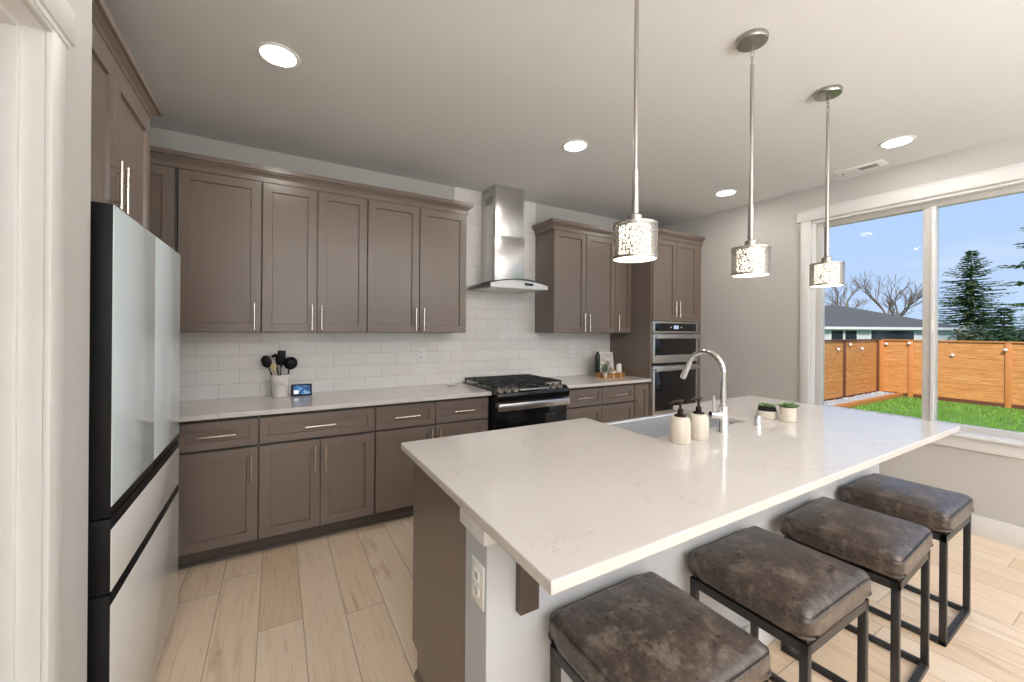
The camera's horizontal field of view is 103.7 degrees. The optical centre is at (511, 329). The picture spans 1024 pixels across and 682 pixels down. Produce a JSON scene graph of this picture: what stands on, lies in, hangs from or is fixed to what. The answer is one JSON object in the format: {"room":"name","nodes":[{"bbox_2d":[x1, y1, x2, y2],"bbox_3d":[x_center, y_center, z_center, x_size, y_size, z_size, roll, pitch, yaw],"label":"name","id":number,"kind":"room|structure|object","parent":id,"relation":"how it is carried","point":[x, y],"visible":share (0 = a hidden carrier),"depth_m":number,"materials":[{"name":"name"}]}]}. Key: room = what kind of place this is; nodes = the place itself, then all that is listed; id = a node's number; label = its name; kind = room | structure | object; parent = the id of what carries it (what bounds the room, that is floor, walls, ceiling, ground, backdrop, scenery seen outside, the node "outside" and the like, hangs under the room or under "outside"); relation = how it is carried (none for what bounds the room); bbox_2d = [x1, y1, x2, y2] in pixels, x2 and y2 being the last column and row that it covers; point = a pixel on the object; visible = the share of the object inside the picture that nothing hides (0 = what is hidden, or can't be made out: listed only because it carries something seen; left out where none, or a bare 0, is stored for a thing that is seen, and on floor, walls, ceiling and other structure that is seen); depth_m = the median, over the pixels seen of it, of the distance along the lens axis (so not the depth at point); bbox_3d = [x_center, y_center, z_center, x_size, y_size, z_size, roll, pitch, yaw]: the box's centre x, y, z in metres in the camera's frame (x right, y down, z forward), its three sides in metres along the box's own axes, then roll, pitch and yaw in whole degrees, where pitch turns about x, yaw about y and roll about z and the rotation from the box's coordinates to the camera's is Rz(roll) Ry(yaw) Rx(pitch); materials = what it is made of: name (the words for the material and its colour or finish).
{"room":"kitchen","nodes":[
{"label":"kitchen","id":0,"kind":"room"},
{"bbox_2d":[45,0,91,681],"bbox_3d":[0.316,0.050,-1.571,0.140,2.760,6.170,0,0,-30],"label":"wall","id":1,"kind":"structure","parent":0,"point":[79,57],"depth_m":1.06,"materials":[{"name":"paint"}]},
{"bbox_2d":[0,0,75,681],"bbox_3d":[-0.861,0.323,0.455,0.160,2.196,1.152,0,0,-30],"label":"door frame","id":2,"kind":"structure","parent":1,"relation":"in","point":[32,58],"depth_m":0.89,"materials":[{"name":"white paint"}]},
{"bbox_2d":[150,127,626,400],"bbox_3d":[-0.514,0.044,3.894,5.810,2.760,0.160,0,0,-30],"label":"wall","id":3,"kind":"structure","parent":0,"point":[500,337],"depth_m":3.51,"materials":[{"name":"grey paint"}]},
{"bbox_2d":[149,164,177,252],"bbox_3d":[-2.437,-0.500,2.489,0.624,1.032,0.338,0,0,-30],"label":"upper cabinet","id":4,"kind":"object","parent":3,"relation":"attached to","point":[162,178],"depth_m":2.47,"materials":[{"name":"beige paint"}]},
{"bbox_2d":[178,168,262,331],"bbox_3d":[-1.964,-0.496,2.743,0.446,1.032,0.375,0,0,-30],"label":"upper cabinet","id":5,"kind":"object","parent":3,"relation":"attached to","point":[220,216],"visible":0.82,"depth_m":2.62,"materials":[{"name":"beige paint"}]},
{"bbox_2d":[261,182,366,332],"bbox_3d":[-1.475,-0.492,3.030,0.684,1.032,0.375,0,0,-30],"label":"upper cabinet","id":6,"kind":"object","parent":3,"relation":"attached to","point":[314,243],"visible":1,"depth_m":2.88,"materials":[{"name":"beige paint"}]},
{"bbox_2d":[366,199,466,332],"bbox_3d":[-0.824,-0.487,3.411,0.821,1.032,0.375,0,0,-30],"label":"upper cabinet","id":7,"kind":"object","parent":3,"relation":"attached to","point":[416,256],"visible":0.94,"depth_m":3.26,"materials":[{"name":"beige paint"}]},
{"bbox_2d":[150,145,473,214],"bbox_3d":[-1.563,-1.049,2.980,2.641,0.094,0.370,0,0,-30],"label":"crown molding","id":8,"kind":"structure","parent":7,"relation":"on","point":[158,155],"depth_m":2.82,"materials":[{"name":"beige paint"}]},
{"bbox_2d":[417,348,424,361],"bbox_3d":[-0.817,0.232,3.619,0.074,0.120,0.013,0,0,-30],"label":"wall outlet","id":9,"kind":"object","parent":3,"relation":"attached to","point":[420,351],"visible":1,"depth_m":3.61,"materials":[{"name":"white plastic"}]},
{"bbox_2d":[466,184,547,293],"bbox_3d":[-0.028,-0.846,3.795,0.770,0.968,0.494,0,0,-30],"label":"range hood","id":10,"kind":"object","parent":3,"relation":"attached to","point":[502,242],"visible":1,"depth_m":3.75,"materials":[{"name":"metal"}]},
{"bbox_2d":[468,280,547,293],"bbox_3d":[-0.040,-0.400,3.804,0.600,0.076,0.466,0,0,-30],"label":"hood","id":11,"kind":"object","parent":10,"relation":"attached to","point":[504,286],"depth_m":3.66,"materials":[{"name":"silver metal"}]},
{"bbox_2d":[568,346,573,356],"bbox_3d":[0.658,0.251,4.483,0.074,0.120,0.013,0,0,-30],"label":"wall outlet","id":12,"kind":"object","parent":3,"relation":"attached to","point":[570,348],"visible":1,"depth_m":4.48,"materials":[{"name":"white plastic"}]},
{"bbox_2d":[535,229,614,332],"bbox_3d":[0.692,-0.476,4.299,0.823,1.032,0.375,0,0,-30],"label":"upper cabinet","id":13,"kind":"object","parent":3,"relation":"attached to","point":[578,270],"visible":0.95,"depth_m":4.14,"materials":[{"name":"brown wood"}]},
{"bbox_2d":[583,346,588,356],"bbox_3d":[0.844,0.257,4.591,0.074,0.120,0.013,0,0,-30],"label":"wall outlet","id":14,"kind":"object","parent":3,"relation":"attached to","point":[585,348],"visible":1,"depth_m":4.58,"materials":[{"name":"white plastic"}]},
{"bbox_2d":[532,218,704,245],"bbox_3d":[1.252,-1.027,4.310,2.080,0.094,0.369,0,0,-14],"label":"crown molding","id":15,"kind":"structure","parent":3,"relation":"attached to","point":[552,223],"depth_m":4.21,"materials":[{"name":"beige paint"}]},
{"bbox_2d":[615,244,631,332],"bbox_3d":[1.156,-0.472,4.571,0.248,1.032,0.375,0,0,-30],"label":"upper cabinet","id":16,"kind":"object","parent":3,"relation":"attached to","point":[622,270],"visible":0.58,"depth_m":4.45,"materials":[{"name":"beige paint"}]},
{"bbox_2d":[104,0,1023,227],"bbox_3d":[1.592,-1.395,0.318,5.810,0.150,8.450,0,0,-30],"label":"ceiling","id":17,"kind":"structure","parent":0,"point":[475,95],"depth_m":2.20,"materials":[{"name":"white paint"}]},
{"bbox_2d":[255,42,299,68],"bbox_3d":[-1.145,-1.338,1.972,0.192,0.007,0.192,0,0,-30],"label":"recessed light","id":18,"kind":"object","parent":17,"relation":"in","point":[276,54],"visible":1,"depth_m":1.97,"materials":[{"name":"white plastic"}]},
{"bbox_2d":[562,140,588,151],"bbox_3d":[0.459,-1.326,2.917,0.192,0.007,0.192,0,0,-30],"label":"recessed light","id":19,"kind":"object","parent":17,"relation":"in","point":[572,145],"visible":1,"depth_m":2.91,"materials":[{"name":"white plastic"}]},
{"bbox_2d":[612,0,657,262],"bbox_3d":[0.442,-0.789,1.438,0.157,1.081,0.157,0,0,-30],"label":"pendant light","id":20,"kind":"object","parent":17,"relation":"hanging from","point":[633,239],"visible":1,"depth_m":1.42,"materials":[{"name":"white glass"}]},
{"bbox_2d":[614,223,655,262],"bbox_3d":[0.439,-0.309,1.438,0.146,0.118,0.146,0,0,-30],"label":"diffuser","id":21,"kind":"object","parent":20,"relation":"attached to","point":[634,240],"depth_m":1.38,"materials":[{"name":"white glass"}]},
{"bbox_2d":[715,189,736,195],"bbox_3d":[2.063,-1.314,3.885,0.192,0.007,0.192,0,0,-30],"label":"recessed light","id":22,"kind":"object","parent":17,"relation":"in","point":[728,192],"visible":1,"depth_m":3.87,"materials":[{"name":"white plastic"}]},
{"bbox_2d":[731,28,770,277],"bbox_3d":[1.088,-0.784,1.829,0.157,1.081,0.157,0,0,20],"label":"pendant light","id":23,"kind":"object","parent":17,"relation":"hanging from","point":[749,261],"visible":1,"depth_m":1.81,"materials":[{"name":"silver metal"}]},
{"bbox_2d":[732,247,768,276],"bbox_3d":[1.084,-0.304,1.829,0.146,0.118,0.146,0,0,20],"label":"diffuser","id":24,"kind":"object","parent":23,"relation":"attached to","point":[748,261],"depth_m":1.78,"materials":[{"name":"white glass"}]},
{"bbox_2d":[809,84,844,287],"bbox_3d":[1.746,-0.779,2.229,0.157,1.081,0.157,0,0,-15],"label":"pendant light","id":25,"kind":"object","parent":17,"relation":"hanging from","point":[826,272],"visible":1,"depth_m":2.22,"materials":[{"name":"silver metal"}]},
{"bbox_2d":[811,263,841,286],"bbox_3d":[1.742,-0.299,2.229,0.146,0.118,0.146,0,0,-15],"label":"diffuser","id":26,"kind":"object","parent":25,"relation":"attached to","point":[822,274],"depth_m":2.18,"materials":[{"name":"white glass"}]},
{"bbox_2d":[834,160,887,176],"bbox_3d":[2.834,-1.302,3.276,0.145,0.020,0.310,0,0,-30],"label":"ceiling vent","id":27,"kind":"object","parent":17,"relation":"in","point":[878,163],"visible":1,"depth_m":3.26,"materials":[{"name":"white plastic"}]},
{"bbox_2d":[858,163,878,169],"bbox_3d":[2.862,-1.301,3.229,0.075,0.004,0.110,0,0,-30],"label":"grille","id":28,"kind":"object","parent":27,"relation":"attached to","point":[873,165],"depth_m":3.22,"materials":[{"name":"silver metal"}]},
{"bbox_2d":[879,135,915,147],"bbox_3d":[2.694,-1.309,2.818,0.192,0.007,0.192,0,0,-30],"label":"recessed light","id":29,"kind":"object","parent":17,"relation":"in","point":[901,140],"visible":1,"depth_m":2.81,"materials":[{"name":"white plastic"}]},
{"bbox_2d":[152,516,1023,681],"bbox_3d":[1.570,1.500,0.318,5.810,0.120,8.450,0,0,-30],"label":"floor","id":30,"kind":"structure","parent":0,"point":[338,607],"depth_m":1.97,"materials":[{"name":"brown wood"}]},
{"bbox_2d":[87,201,180,681],"bbox_3d":[-1.711,0.523,1.401,0.710,1.784,0.948,0,0,-30],"label":"refrigerator","id":31,"kind":"object","parent":30,"relation":"on","point":[134,343],"visible":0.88,"depth_m":1.33,"materials":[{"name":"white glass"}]},
{"bbox_2d":[177,415,258,555],"bbox_3d":[-1.912,0.922,2.631,0.447,0.783,0.632,0,0,-30],"label":"base cabinet","id":32,"kind":"object","parent":30,"relation":"on","point":[218,486],"visible":0.68,"depth_m":2.41,"materials":[{"name":"beige paint"}]},
{"bbox_2d":[178,506,412,569],"bbox_3d":[-1.363,1.366,2.724,2.620,0.101,0.032,0,0,-30],"label":"toe kick","id":33,"kind":"object","parent":30,"relation":"on","point":[217,554],"visible":0.25,"depth_m":2.65,"materials":[{"name":"brown wood"}]},
{"bbox_2d":[258,406,373,538],"bbox_3d":[-1.418,0.926,2.921,0.696,0.783,0.632,0,0,-30],"label":"base cabinet","id":34,"kind":"object","parent":30,"relation":"on","point":[316,468],"visible":0.84,"depth_m":2.66,"materials":[{"name":"beige paint"}]},
{"bbox_2d":[373,396,487,513],"bbox_3d":[-0.722,0.931,3.328,0.913,0.783,0.632,0,0,-30],"label":"base cabinet","id":35,"kind":"object","parent":30,"relation":"on","point":[394,424],"visible":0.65,"depth_m":2.98,"materials":[{"name":"beige paint"}]},
{"bbox_2d":[179,383,491,421],"bbox_3d":[-1.487,0.518,2.877,2.707,0.030,0.614,0,0,-30],"label":"countertop","id":36,"kind":"structure","parent":35,"relation":"on","point":[196,410],"depth_m":2.83,"materials":[{"name":"white stone"}]},
{"bbox_2d":[266,374,293,397],"bbox_3d":[-1.722,0.419,2.990,0.145,0.162,0.145,0,0,15],"label":"utensil crock","id":37,"kind":"object","parent":36,"relation":"on","point":[279,384],"visible":0.98,"depth_m":2.95,"materials":[{"name":"white ceramic"}]},
{"bbox_2d":[261,356,271,374],"bbox_3d":[-1.775,0.341,2.962,0.128,0.295,0.022,0,0,-37],"label":"serving spoon","id":38,"kind":"object","parent":37,"relation":"in","point":[266,361],"visible":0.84,"depth_m":2.94,"materials":[{"name":"black plastic"}]},
{"bbox_2d":[270,362,276,375],"bbox_3d":[-1.738,0.366,2.954,0.062,0.244,0.013,0,0,-26],"label":"wooden spoon","id":39,"kind":"object","parent":37,"relation":"in","point":[273,366],"visible":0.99,"depth_m":2.95,"materials":[{"name":"brown wood"}]},
{"bbox_2d":[271,354,278,375],"bbox_3d":[-1.760,0.335,3.010,0.076,0.306,0.032,0,0,-30],"label":"server","id":40,"kind":"object","parent":37,"relation":"in","point":[274,355],"visible":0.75,"depth_m":3.01,"materials":[{"name":"black plastic"}]},
{"bbox_2d":[277,350,285,374],"bbox_3d":[-1.723,0.323,3.008,0.057,0.328,0.012,0,0,-30],"label":"turner","id":41,"kind":"object","parent":37,"relation":"in","point":[281,356],"visible":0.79,"depth_m":3.01,"materials":[{"name":"black plastic"}]},
{"bbox_2d":[283,357,297,374],"bbox_3d":[-1.665,0.347,3.024,0.094,0.282,0.054,0,0,-30],"label":"ladle","id":42,"kind":"object","parent":37,"relation":"in","point":[289,363],"visible":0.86,"depth_m":3.01,"materials":[{"name":"black plastic"}]},
{"bbox_2d":[291,384,311,395],"bbox_3d":[-1.601,0.459,3.062,0.138,0.085,0.080,0,0,-30],"label":"smart display","id":43,"kind":"object","parent":36,"relation":"on","point":[296,389],"visible":1,"depth_m":3.04,"materials":[{"name":"blue glass"}]},
{"bbox_2d":[463,374,569,430],"bbox_3d":[0.024,0.945,3.703,0.735,0.966,0.715,0,0,-30],"label":"gas range","id":44,"kind":"object","parent":30,"relation":"on","point":[518,400],"visible":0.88,"depth_m":3.44,"materials":[{"name":"black metal"}]},
{"bbox_2d":[463,380,557,391],"bbox_3d":[0.000,0.511,3.750,0.735,0.023,0.607,0,0,-30],"label":"cooktop","id":45,"kind":"object","parent":44,"relation":"in","point":[479,385],"depth_m":3.57,"materials":[{"name":"black metal"}]},
{"bbox_2d":[566,383,633,422],"bbox_3d":[0.723,0.942,4.175,0.936,0.783,0.632,0,0,-30],"label":"base cabinet","id":46,"kind":"object","parent":30,"relation":"on","point":[608,403],"visible":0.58,"depth_m":3.94,"materials":[{"name":"beige paint"}]},
{"bbox_2d":[547,374,650,388],"bbox_3d":[0.821,0.535,4.229,1.158,0.030,0.614,0,0,-30],"label":"countertop","id":47,"kind":"structure","parent":46,"relation":"on","point":[576,381],"depth_m":4.09,"materials":[{"name":"white stone"}]},
{"bbox_2d":[595,371,624,377],"bbox_3d":[1.077,0.497,4.417,0.356,0.051,0.224,0,0,-30],"label":"wooden tray","id":48,"kind":"object","parent":47,"relation":"on","point":[599,375],"visible":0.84,"depth_m":4.31,"materials":[{"name":"brown wood"}]},
{"bbox_2d":[595,352,599,372],"bbox_3d":[0.936,0.379,4.412,0.056,0.265,0.056,0,0,-30],"label":"bottle","id":49,"kind":"object","parent":48,"relation":"in","point":[597,355],"visible":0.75,"depth_m":4.39,"materials":[{"name":"green glass"}]},
{"bbox_2d":[598,363,613,376],"bbox_3d":[0.995,0.435,4.302,0.184,0.154,0.196,0,0,-30],"label":"herb plant","id":50,"kind":"object","parent":48,"relation":"in","point":[605,372],"visible":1,"depth_m":4.28,"materials":[{"name":"green plant"}]},
{"bbox_2d":[599,352,613,372],"bbox_3d":[1.049,0.385,4.486,0.210,0.255,0.051,0,0,-30],"label":"picture frame","id":51,"kind":"object","parent":48,"relation":"in","point":[605,357],"visible":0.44,"depth_m":4.50,"materials":[{"name":"white plastic"}]},
{"bbox_2d":[616,364,621,372],"bbox_3d":[1.179,0.447,4.447,0.064,0.132,0.064,0,0,22],"label":"pillar candle","id":52,"kind":"object","parent":48,"relation":"on","point":[618,366],"visible":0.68,"depth_m":4.42,"materials":[{"name":"white wax"}]},
{"bbox_2d":[633,382,648,417],"bbox_3d":[1.223,0.946,4.467,0.218,0.783,0.632,0,0,-30],"label":"base cabinet","id":53,"kind":"object","parent":30,"relation":"on","point":[641,390],"visible":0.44,"depth_m":4.24,"materials":[{"name":"beige paint"}]},
{"bbox_2d":[412,462,878,681],"bbox_3d":[0.999,0.994,1.986,2.761,0.884,1.010,0,0,-30],"label":"kitchen island","id":54,"kind":"object","parent":30,"relation":"on","point":[454,640],"visible":0.16,"depth_m":1.32,"materials":[{"name":"beige paint"}]},
{"bbox_2d":[471,555,484,611],"bbox_3d":[-0.101,0.731,1.161,0.010,0.124,0.080,0,0,-30],"label":"wall outlet","id":55,"kind":"object","parent":54,"relation":"attached to","point":[478,571],"visible":1,"depth_m":1.15,"materials":[{"name":"white plastic"}]},
{"bbox_2d":[473,583,478,597],"bbox_3d":[-0.102,0.753,1.160,0.006,0.030,0.034,0,0,-30],"label":"socket","id":56,"kind":"object","parent":55,"relation":"attached to","point":[475,585],"depth_m":1.16,"materials":[{"name":"white plastic"}]},
{"bbox_2d":[473,568,479,582],"bbox_3d":[-0.102,0.709,1.160,0.006,0.030,0.034,0,0,-30],"label":"socket","id":57,"kind":"object","parent":55,"relation":"attached to","point":[476,571],"depth_m":1.16,"materials":[{"name":"white plastic"}]},
{"bbox_2d":[401,395,960,594],"bbox_3d":[0.990,0.537,2.017,2.782,0.030,1.148,0,0,-30],"label":"island countertop","id":58,"kind":"structure","parent":54,"relation":"on","point":[574,502],"depth_m":1.44,"materials":[{"name":"white stone"}]},
{"bbox_2d":[605,412,733,437],"bbox_3d":[0.904,0.673,2.306,0.810,0.244,0.490,0,0,-30],"label":"farmhouse sink","id":59,"kind":"object","parent":58,"relation":"in","point":[655,426],"visible":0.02,"depth_m":2.51,"materials":[{"name":"ceramic"}]},
{"bbox_2d":[670,399,690,444],"bbox_3d":[0.771,0.421,1.848,0.093,0.198,0.089,0,0,-30],"label":"soap dispenser","id":60,"kind":"object","parent":58,"relation":"on","point":[680,425],"visible":1,"depth_m":1.82,"materials":[{"name":"white ceramic"}]},
{"bbox_2d":[670,416,690,444],"bbox_3d":[0.773,0.459,1.849,0.089,0.121,0.089,0,0,-30],"label":"bottle","id":61,"kind":"object","parent":60,"relation":"attached to","point":[680,426],"depth_m":1.81,"materials":[{"name":"white ceramic"}]},
{"bbox_2d":[689,397,708,440],"bbox_3d":[0.887,0.422,1.915,0.093,0.198,0.089,0,0,-38],"label":"soap dispenser","id":62,"kind":"object","parent":58,"relation":"on","point":[699,420],"visible":0.96,"depth_m":1.88,"materials":[{"name":"white ceramic"}]},
{"bbox_2d":[689,413,708,440],"bbox_3d":[0.888,0.460,1.916,0.089,0.121,0.089,0,0,-38],"label":"bottle","id":63,"kind":"object","parent":62,"relation":"on","point":[699,421],"depth_m":1.88,"materials":[{"name":"white ceramic"}]},
{"bbox_2d":[680,349,728,432],"bbox_3d":[0.997,0.313,2.131,0.107,0.416,0.279,0,0,-30],"label":"kitchen faucet","id":64,"kind":"object","parent":58,"relation":"on","point":[722,414],"visible":1,"depth_m":2.04,"materials":[{"name":"silver metal"}]},
{"bbox_2d":[753,415,762,425],"bbox_3d":[1.342,0.497,2.197,0.046,0.053,0.046,0,0,-30],"label":"switch","id":65,"kind":"object","parent":58,"relation":"on","point":[757,418],"visible":1,"depth_m":2.18,"materials":[{"name":"silver metal"}]},
{"bbox_2d":[756,402,777,418],"bbox_3d":[1.517,0.482,2.395,0.112,0.087,0.112,0,0,-30],"label":"succulent bowl","id":66,"kind":"object","parent":58,"relation":"on","point":[766,410],"visible":0.95,"depth_m":2.36,"materials":[{"name":"ceramic"}]},
{"bbox_2d":[776,401,799,421],"bbox_3d":[1.582,0.470,2.304,0.119,0.112,0.110,0,0,-30],"label":"succulent pot","id":67,"kind":"object","parent":58,"relation":"on","point":[787,410],"visible":1,"depth_m":2.28,"materials":[{"name":"ceramic"}]},
{"bbox_2d":[610,238,700,415],"bbox_3d":[1.695,0.229,4.725,0.854,2.425,0.659,0,0,-30],"label":"oven tower","id":68,"kind":"object","parent":30,"relation":"on","point":[667,288],"visible":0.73,"depth_m":4.44,"materials":[{"name":"beige paint"}]},
{"bbox_2d":[651,321,699,415],"bbox_3d":[1.687,0.424,4.684,0.744,1.013,0.605,0,0,-30],"label":"double wall oven","id":69,"kind":"object","parent":68,"relation":"in","point":[673,343],"visible":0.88,"depth_m":4.42,"materials":[{"name":"silver metal"}]},
{"bbox_2d":[548,571,771,681],"bbox_3d":[0.394,1.120,1.122,0.456,0.620,0.415,0,0,-30],"label":"bar stool","id":70,"kind":"object","parent":30,"relation":"on","point":[643,627],"visible":1,"depth_m":1.07,"materials":[{"name":"brown leather"}]},
{"bbox_2d":[688,526,871,681],"bbox_3d":[0.949,1.124,1.451,0.456,0.620,0.415,0,0,-30],"label":"bar stool","id":71,"kind":"object","parent":30,"relation":"on","point":[802,596],"visible":0.96,"depth_m":1.35,"materials":[{"name":"brown leather"}]},
{"bbox_2d":[780,497,933,681],"bbox_3d":[1.490,1.128,1.755,0.456,0.620,0.415,0,0,-33],"label":"bar stool","id":72,"kind":"object","parent":30,"relation":"on","point":[891,550],"visible":0.94,"depth_m":1.66,"materials":[{"name":"brown leather"}]},
{"bbox_2d":[840,473,973,646],"bbox_3d":[2.047,1.133,2.099,0.456,0.620,0.415,0,0,-31],"label":"bar stool","id":73,"kind":"object","parent":30,"relation":"on","point":[946,512],"visible":0.78,"depth_m":1.99,"materials":[{"name":"brown leather"}]},
{"bbox_2d":[660,133,1023,527],"bbox_3d":[4.023,0.079,1.748,0.150,2.760,8.150,0,0,-30],"label":"wall","id":74,"kind":"structure","parent":0,"point":[752,323],"depth_m":3.91,"materials":[{"name":"grey paint"}]},
{"bbox_2d":[795,162,1023,458],"bbox_3d":[3.542,-0.119,2.526,0.193,1.963,3.120,0,0,-30],"label":"window","id":75,"kind":"structure","parent":74,"relation":"in","point":[1001,442],"depth_m":3.12,"materials":[{"name":"white paint"}]},
{"bbox_2d":[960,514,1023,548],"bbox_3d":[4.099,1.390,1.439,0.014,0.140,7.530,0,0,-30],"label":"baseboard","id":76,"kind":"structure","parent":74,"relation":"attached to","point":[1013,535],"depth_m":2.75,"materials":[{"name":"white paint"}]},
{"bbox_3d":[-2.083,0.032,1.666,0.729,2.760,2.120,0,0,-30],"label":"wall","id":77,"kind":"structure","parent":0,"visible":0},
{"bbox_2d":[91,31,149,230],"bbox_3d":[-1.770,-0.713,1.373,0.682,0.595,1.005,0,0,-30],"label":"upper cabinet","id":78,"kind":"object","parent":77,"relation":"attached to","point":[120,130],"visible":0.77,"depth_m":1.54,"materials":[{"name":"beige paint"}]},
{"bbox_2d":[92,0,161,122],"bbox_3d":[-1.782,-1.051,1.393,0.675,0.094,1.062,0,0,-30],"label":"crown molding","id":79,"kind":"structure","parent":78,"relation":"on","point":[104,27],"depth_m":1.56,"materials":[{"name":"beige paint"}]},
{"label":"outside","id":80,"kind":"structure","parent":0,"visible":0},
{"bbox_2d":[850,363,1023,432],"bbox_3d":[31.727,2.322,24.385,70.569,0.300,90.000,0,0,-30],"label":"ground","id":81,"kind":"structure","parent":80,"point":[947,402],"depth_m":9.86,"materials":[{"name":"green plant"}]},
{"bbox_2d":[825,282,869,310],"bbox_3d":[30.907,-1.315,38.979,3.595,7.010,6.006,0,0,-30],"label":"bare tree","id":82,"kind":"object","parent":81,"relation":"on","point":[835,301],"visible":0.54,"depth_m":37.93,"materials":[{"name":"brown plant"}]},
{"bbox_2d":[824,339,878,400],"bbox_3d":[6.565,1.126,9.751,11.310,1.705,0.125,0,0,-30],"label":"wooden fence","id":83,"kind":"object","parent":81,"relation":"on","point":[847,374],"visible":0.22,"depth_m":11.61,"materials":[{"name":"brown wood"}]},
{"bbox_2d":[831,392,902,407],"bbox_3d":[7.481,1.926,9.611,9.650,0.120,0.090,0,0,-30],"label":"edging","id":84,"kind":"object","parent":81,"relation":"on","point":[899,394],"visible":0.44,"depth_m":10.82,"materials":[{"name":"brown wood"}]},
{"bbox_2d":[850,271,922,315],"bbox_3d":[34.084,-1.647,35.956,3.839,7.729,6.001,0,0,-17],"label":"bare tree","id":85,"kind":"object","parent":81,"relation":"on","point":[893,302],"visible":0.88,"depth_m":36.08,"materials":[{"name":"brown plant"}]},
{"bbox_2d":[825,306,967,362],"bbox_3d":[19.997,0.032,28.948,13.720,4.100,10.660,0,0,0],"label":"neighbor house","id":86,"kind":"structure","parent":81,"relation":"on","point":[841,322],"depth_m":23.98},
{"bbox_2d":[879,339,1023,408],"bbox_3d":[15.078,1.192,6.518,0.125,1.705,14.110,0,0,-30],"label":"wooden fence","id":87,"kind":"object","parent":81,"relation":"on","point":[963,351],"visible":0.91,"depth_m":11.06,"materials":[{"name":"brown wood"}]},
{"bbox_2d":[947,322,995,363],"bbox_3d":[22.768,0.890,19.956,1.888,2.458,1.897,0,0,-30],"label":"shrub","id":88,"kind":"object","parent":81,"relation":"on","point":[973,333],"visible":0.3,"depth_m":19.92,"materials":[{"name":"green plant"}]},
{"bbox_2d":[922,250,1023,340],"bbox_3d":[38.202,-2.180,33.706,7.882,8.805,8.244,0,0,22],"label":"fir tree","id":89,"kind":"object","parent":81,"relation":"on","point":[969,298],"visible":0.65,"depth_m":33.55,"materials":[{"name":"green plant"}]},
{"bbox_2d":[975,328,1023,370],"bbox_3d":[22.153,1.032,18.090,1.895,2.167,1.874,0,0,-30],"label":"shrub","id":90,"kind":"object","parent":81,"relation":"on","point":[1012,337],"visible":0.29,"depth_m":18.04,"materials":[{"name":"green plant"}]},
{"bbox_2d":[988,308,1021,340],"bbox_3d":[25.670,0.522,21.062,2.366,3.206,2.337,0,0,29],"label":"conifer","id":91,"kind":"object","parent":81,"relation":"on","point":[1003,322],"visible":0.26,"depth_m":20.89,"materials":[{"name":"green plant"}]},
{"bbox_2d":[997,227,1023,306],"bbox_3d":[21.794,-3.692,15.841,4.031,11.575,3.930,0,0,-30],"label":"fir tree","id":92,"kind":"object","parent":81,"relation":"on","point":[1019,283],"visible":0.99,"depth_m":16.80,"materials":[{"name":"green plant"}]},
{"bbox_3d":[7.356,1.970,9.873,9.700,0.030,0.490,0,0,-30],"label":"bed","id":93,"kind":"object","parent":81,"relation":"on","visible":0},
{"bbox_2d":[824,391,893,404],"bbox_3d":[8.612,1.929,10.609,6.665,0.122,0.461,0,0,-30],"label":"gravel","id":94,"kind":"object","parent":93,"relation":"on","point":[879,393],"visible":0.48,"depth_m":11.11,"materials":[{"name":"grey gravel"}]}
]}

